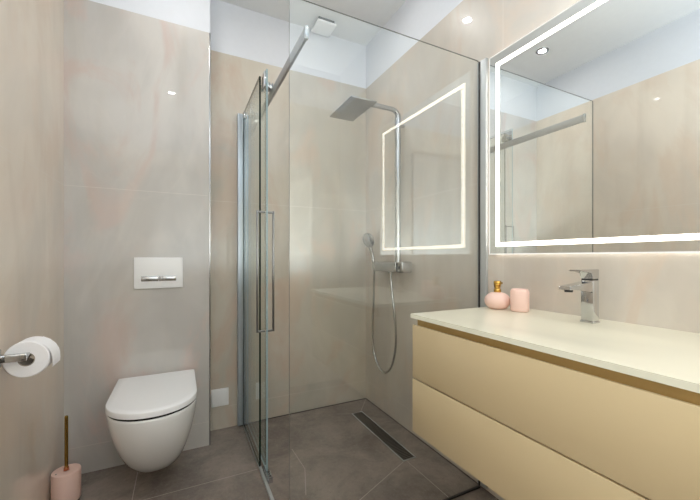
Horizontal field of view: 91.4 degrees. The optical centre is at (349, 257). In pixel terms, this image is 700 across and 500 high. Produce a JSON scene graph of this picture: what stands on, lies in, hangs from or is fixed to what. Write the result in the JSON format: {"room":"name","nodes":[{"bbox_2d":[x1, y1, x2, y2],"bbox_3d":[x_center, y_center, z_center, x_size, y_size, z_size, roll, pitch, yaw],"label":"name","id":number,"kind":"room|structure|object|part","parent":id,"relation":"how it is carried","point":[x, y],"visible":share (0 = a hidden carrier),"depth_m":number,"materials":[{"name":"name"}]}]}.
{"room":"bathroom","nodes":[
{"label":"bathroom","id":0,"kind":"room"},
{"bbox_2d":[0,0,63,499],"bbox_3d":[-0.835,-0.263,0.447,0.100,2.625,2.582,0,0,-26],"label":"wall","id":1,"kind":"structure","parent":0,"point":[31,31],"depth_m":1.27,"materials":[{"name":"beige tile"}]},
{"bbox_2d":[0,350,31,366],"bbox_3d":[-1.031,0.300,1.050,0.083,0.053,0.139,0,0,-26],"label":"toilet paper holder","id":2,"kind":"object","parent":1,"relation":"attached to","point":[19,357],"visible":0.7,"depth_m":1.02,"materials":[{"name":"grey metal"}]},
{"bbox_3d":[-1.006,0.300,1.020,0.065,0.023,0.013,0,0,-26],"label":"arm","id":3,"kind":"part","parent":2,"relation":"part of","materials":[{"name":"silver metal"}]},
{"bbox_2d":[2,336,59,377],"bbox_3d":[-1.010,0.314,1.088,0.120,0.112,0.078,0,0,-26],"label":"toilet paper roll","id":4,"kind":"object","parent":2,"relation":"hanging from","point":[45,351],"visible":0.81,"depth_m":1.06,"materials":[{"name":"white paper"}]},
{"bbox_2d":[64,0,209,473],"bbox_3d":[-1.177,-0.263,1.867,0.746,2.625,0.266,0,0,-26],"label":"wall","id":5,"kind":"structure","parent":0,"point":[136,72],"depth_m":1.74,"materials":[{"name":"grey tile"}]},
{"bbox_2d":[105,369,196,472],"bbox_3d":[-0.897,0.798,1.571,0.347,0.388,0.511,0,0,-26],"label":"toilet","id":6,"kind":"object","parent":5,"relation":"attached to","point":[149,418],"visible":1,"depth_m":1.43,"materials":[{"name":"white ceramic"}]},
{"bbox_3d":[-0.892,0.618,1.561,0.347,0.026,0.490,0,0,-26],"label":"lid","id":7,"kind":"part","parent":6,"relation":"part of","materials":[{"name":"white plastic"}]},
{"bbox_3d":[-0.890,0.634,1.558,0.343,0.007,0.478,0,0,-26],"label":"seat","id":8,"kind":"part","parent":6,"relation":"part of","materials":[{"name":"white plastic"}]},
{"bbox_2d":[134,257,182,288],"bbox_3d":[-1.004,0.080,1.795,0.225,0.162,0.016,0,0,-26],"label":"flush plate","id":9,"kind":"object","parent":5,"relation":"attached to","point":[149,272],"visible":1,"depth_m":1.79,"materials":[{"name":"white plastic"}]},
{"bbox_2d":[209,33,210,444],"bbox_3d":[-0.787,-0.103,1.916,0.008,2.307,0.012,0,0,-26],"label":"trim","id":10,"kind":"structure","parent":5,"relation":"attached to","point":[209,33],"depth_m":1.91,"materials":[{"name":"grey metal"}]},
{"bbox_2d":[210,0,365,430],"bbox_3d":[-0.391,-0.263,2.348,1.090,2.625,0.100,0,0,-26],"label":"wall","id":11,"kind":"structure","parent":0,"point":[328,154],"depth_m":2.29,"materials":[{"name":"beige tile"}]},
{"bbox_2d":[211,387,228,407],"bbox_3d":[-0.794,0.855,2.086,0.101,0.108,0.011,0,0,-26],"label":"outlet cover","id":12,"kind":"object","parent":11,"relation":"attached to","point":[219,397],"visible":1,"depth_m":2.08,"materials":[{"name":"white plastic"}]},
{"bbox_2d":[246,398,365,423],"bbox_3d":[-0.269,1.048,2.351,0.863,0.004,0.003,0,0,-26],"label":"trim","id":13,"kind":"structure","parent":11,"relation":"attached to","point":[363,398],"depth_m":2.33,"materials":[{"name":"black rubber"}]},
{"bbox_2d":[79,399,498,499],"bbox_3d":[-0.071,1.100,0.973,1.936,0.100,2.848,0,0,-26],"label":"floor","id":14,"kind":"structure","parent":0,"point":[334,456],"depth_m":1.70,"materials":[{"name":"grey tile"}]},
{"bbox_2d":[51,463,80,499],"bbox_3d":[-1.223,0.983,1.472,0.102,0.135,0.102,0,0,-26],"label":"toilet brush holder","id":15,"kind":"object","parent":14,"relation":"on","point":[66,485],"visible":0.99,"depth_m":1.44,"materials":[{"name":"pink ceramic"}]},
{"bbox_2d":[64,415,68,471],"bbox_3d":[-1.223,0.849,1.472,0.020,0.333,0.020,0,0,-26],"label":"toilet brush","id":16,"kind":"object","parent":15,"relation":"in","point":[66,467],"visible":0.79,"depth_m":1.47,"materials":[{"name":"gold metal"}]},
{"bbox_2d":[237,76,260,466],"bbox_3d":[-0.571,0.071,1.915,0.048,1.937,0.516,0,0,-26],"label":"panel","id":17,"kind":"object","parent":14,"relation":"on","point":[241,118],"visible":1,"depth_m":2.11,"materials":[{"name":"clear glass"}]},
{"bbox_2d":[243,425,273,499],"bbox_3d":[-0.412,1.035,1.653,0.039,0.029,1.045,0,0,-26],"label":"floor track","id":18,"kind":"object","parent":14,"relation":"on","point":[267,477],"visible":0.77,"depth_m":1.61,"materials":[{"name":"silver metal"}]},
{"bbox_2d":[352,411,415,461],"bbox_3d":[0.179,1.049,2.042,0.080,0.002,0.598,0,0,-26],"label":"linear drain","id":19,"kind":"object","parent":14,"relation":"on","point":[381,434],"visible":1,"depth_m":1.99,"materials":[{"name":"silver metal"}]},
{"bbox_2d":[289,0,487,499],"bbox_3d":[0.203,0.077,1.355,0.905,1.944,0.050,0,0,-26],"label":"screen","id":20,"kind":"object","parent":14,"relation":"on","point":[482,66],"visible":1,"depth_m":1.54,"materials":[{"name":"clear glass"}]},
{"bbox_2d":[247,69,273,470],"bbox_3d":[-0.516,0.060,1.868,0.087,1.920,0.534,0,0,-26],"label":"sliding shower door","id":21,"kind":"structure","parent":20,"relation":"hanging from","point":[265,84],"depth_m":1.63,"materials":[{"name":"clear glass"}]},
{"bbox_3d":[-0.409,0.067,1.651,0.087,0.586,0.010,0,0,-26],"label":"handle","id":22,"kind":"part","parent":21,"relation":"part of","materials":[{"name":"silver metal"}]},
{"bbox_2d":[250,25,308,135],"bbox_3d":[-0.392,-0.791,1.683,0.014,0.046,1.090,0,0,-26],"label":"sliding door rail","id":23,"kind":"object","parent":20,"relation":"attached to","point":[304,36],"visible":1,"depth_m":1.44,"materials":[{"name":"grey metal"}]},
{"bbox_2d":[220,0,405,45],"bbox_3d":[-0.071,-1.625,0.973,1.936,0.100,2.848,0,0,-26],"label":"ceiling","id":24,"kind":"structure","parent":0,"point":[377,12],"depth_m":2.19,"materials":[{"name":"white paint"}]},
{"bbox_2d":[311,16,335,36],"bbox_3d":[-0.179,-1.558,2.303,0.133,0.034,0.137,0,0,-26],"label":"ceiling vent","id":25,"kind":"object","parent":24,"relation":"in","point":[322,26],"visible":1,"depth_m":2.29,"materials":[{"name":"white plastic"}]},
{"bbox_2d":[366,0,699,499],"bbox_3d":[0.752,-0.263,1.381,0.100,2.625,2.848,0,0,-26],"label":"wall","id":26,"kind":"structure","parent":0,"point":[433,89],"depth_m":1.80,"materials":[{"name":"beige tile"}]},
{"bbox_2d":[330,95,411,275],"bbox_3d":[0.114,-0.401,2.064,0.436,1.026,0.400,0,0,-26],"label":"shower column","id":27,"kind":"structure","parent":26,"relation":"attached to","point":[353,107],"depth_m":2.07,"materials":[{"name":"grey metal"}]},
{"bbox_2d":[363,233,396,373],"bbox_3d":[0.185,0.297,2.215,0.099,0.923,0.312,0,0,-26],"label":"shower","id":28,"kind":"object","parent":27,"relation":"hanging from","point":[368,239],"visible":0.95,"depth_m":2.27,"materials":[{"name":"silver metal"}]},
{"bbox_3d":[0.169,-0.882,2.031,0.304,0.064,0.029,0,0,-26],"label":"shower arm","id":29,"kind":"part","parent":27,"relation":"part of","materials":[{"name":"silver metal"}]},
{"bbox_3d":[0.321,0.057,2.008,0.076,0.066,0.051,0,0,-26],"label":"control knob","id":30,"kind":"part","parent":27,"relation":"part of","materials":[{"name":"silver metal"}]},
{"bbox_2d":[366,398,477,483],"bbox_3d":[0.357,1.048,2.063,0.003,0.003,1.075,0,0,-26],"label":"trim","id":31,"kind":"structure","parent":26,"relation":"attached to","point":[366,398],"depth_m":1.90,"materials":[{"name":"black rubber"}]},
{"bbox_2d":[413,320,699,499],"bbox_3d":[0.618,0.419,0.984,0.490,0.405,0.785,0,0,-26],"label":"vanity cabinet","id":32,"kind":"object","parent":26,"relation":"attached to","point":[527,424],"visible":0.9,"depth_m":0.78,"materials":[{"name":"beige wood"}]},
{"bbox_3d":[0.402,0.528,0.877,0.009,0.188,0.785,0,0,-26],"label":"drawer","id":33,"kind":"part","parent":32,"relation":"part of","materials":[{"name":"beige paint"}]},
{"bbox_2d":[410,306,699,392],"bbox_3d":[0.617,0.209,0.982,0.495,0.015,0.798,0,0,-26],"label":"countertop","id":34,"kind":"structure","parent":32,"relation":"on","point":[670,357],"depth_m":0.85,"materials":[{"name":"white stone"}]},
{"bbox_2d":[484,281,509,308],"bbox_3d":[0.584,0.147,1.354,0.097,0.109,0.097,0,0,-26],"label":"soap dispenser","id":35,"kind":"object","parent":34,"relation":"on","point":[496,299],"visible":0.98,"depth_m":1.32,"materials":[{"name":"pink ceramic"}]},
{"bbox_2d":[484,292,509,308],"bbox_3d":[0.584,0.169,1.354,0.097,0.065,0.097,0,0,-26],"label":"bottle","id":36,"kind":"object","parent":35,"relation":"attached to","point":[494,300],"depth_m":1.32,"materials":[{"name":"pink ceramic"}]},
{"bbox_2d":[510,288,529,311],"bbox_3d":[0.638,0.160,1.284,0.065,0.083,0.065,0,0,-26],"label":"tumbler","id":37,"kind":"object","parent":34,"relation":"on","point":[519,297],"visible":1,"depth_m":1.26,"materials":[{"name":"pink ceramic"}]},
{"bbox_2d":[559,269,599,323],"bbox_3d":[0.697,0.119,1.039,0.148,0.166,0.040,0,0,-26],"label":"faucet","id":38,"kind":"object","parent":34,"relation":"on","point":[588,286],"visible":1,"depth_m":1.05,"materials":[{"name":"silver metal"}]},
{"bbox_3d":[0.682,0.090,1.032,0.114,0.032,0.034,0,0,-26],"label":"spout","id":39,"kind":"part","parent":38,"relation":"part of","materials":[{"name":"silver metal"}]},
{"bbox_3d":[0.720,0.051,1.050,0.092,0.030,0.036,0,0,-26],"label":"lever","id":40,"kind":"part","parent":38,"relation":"part of","materials":[{"name":"silver metal"}]},
{"bbox_3d":[0.747,0.199,1.064,0.036,0.006,0.040,0,0,-26],"label":"plate","id":41,"kind":"part","parent":38,"relation":"part of","materials":[{"name":"silver metal"}]},
{"bbox_2d":[489,0,699,254],"bbox_3d":[0.803,-0.447,1.148,0.014,0.867,0.817,0,0,-26],"label":"mirror","id":42,"kind":"object","parent":26,"relation":"attached to","point":[594,112],"visible":1,"depth_m":1.12,"materials":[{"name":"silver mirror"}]}
]}

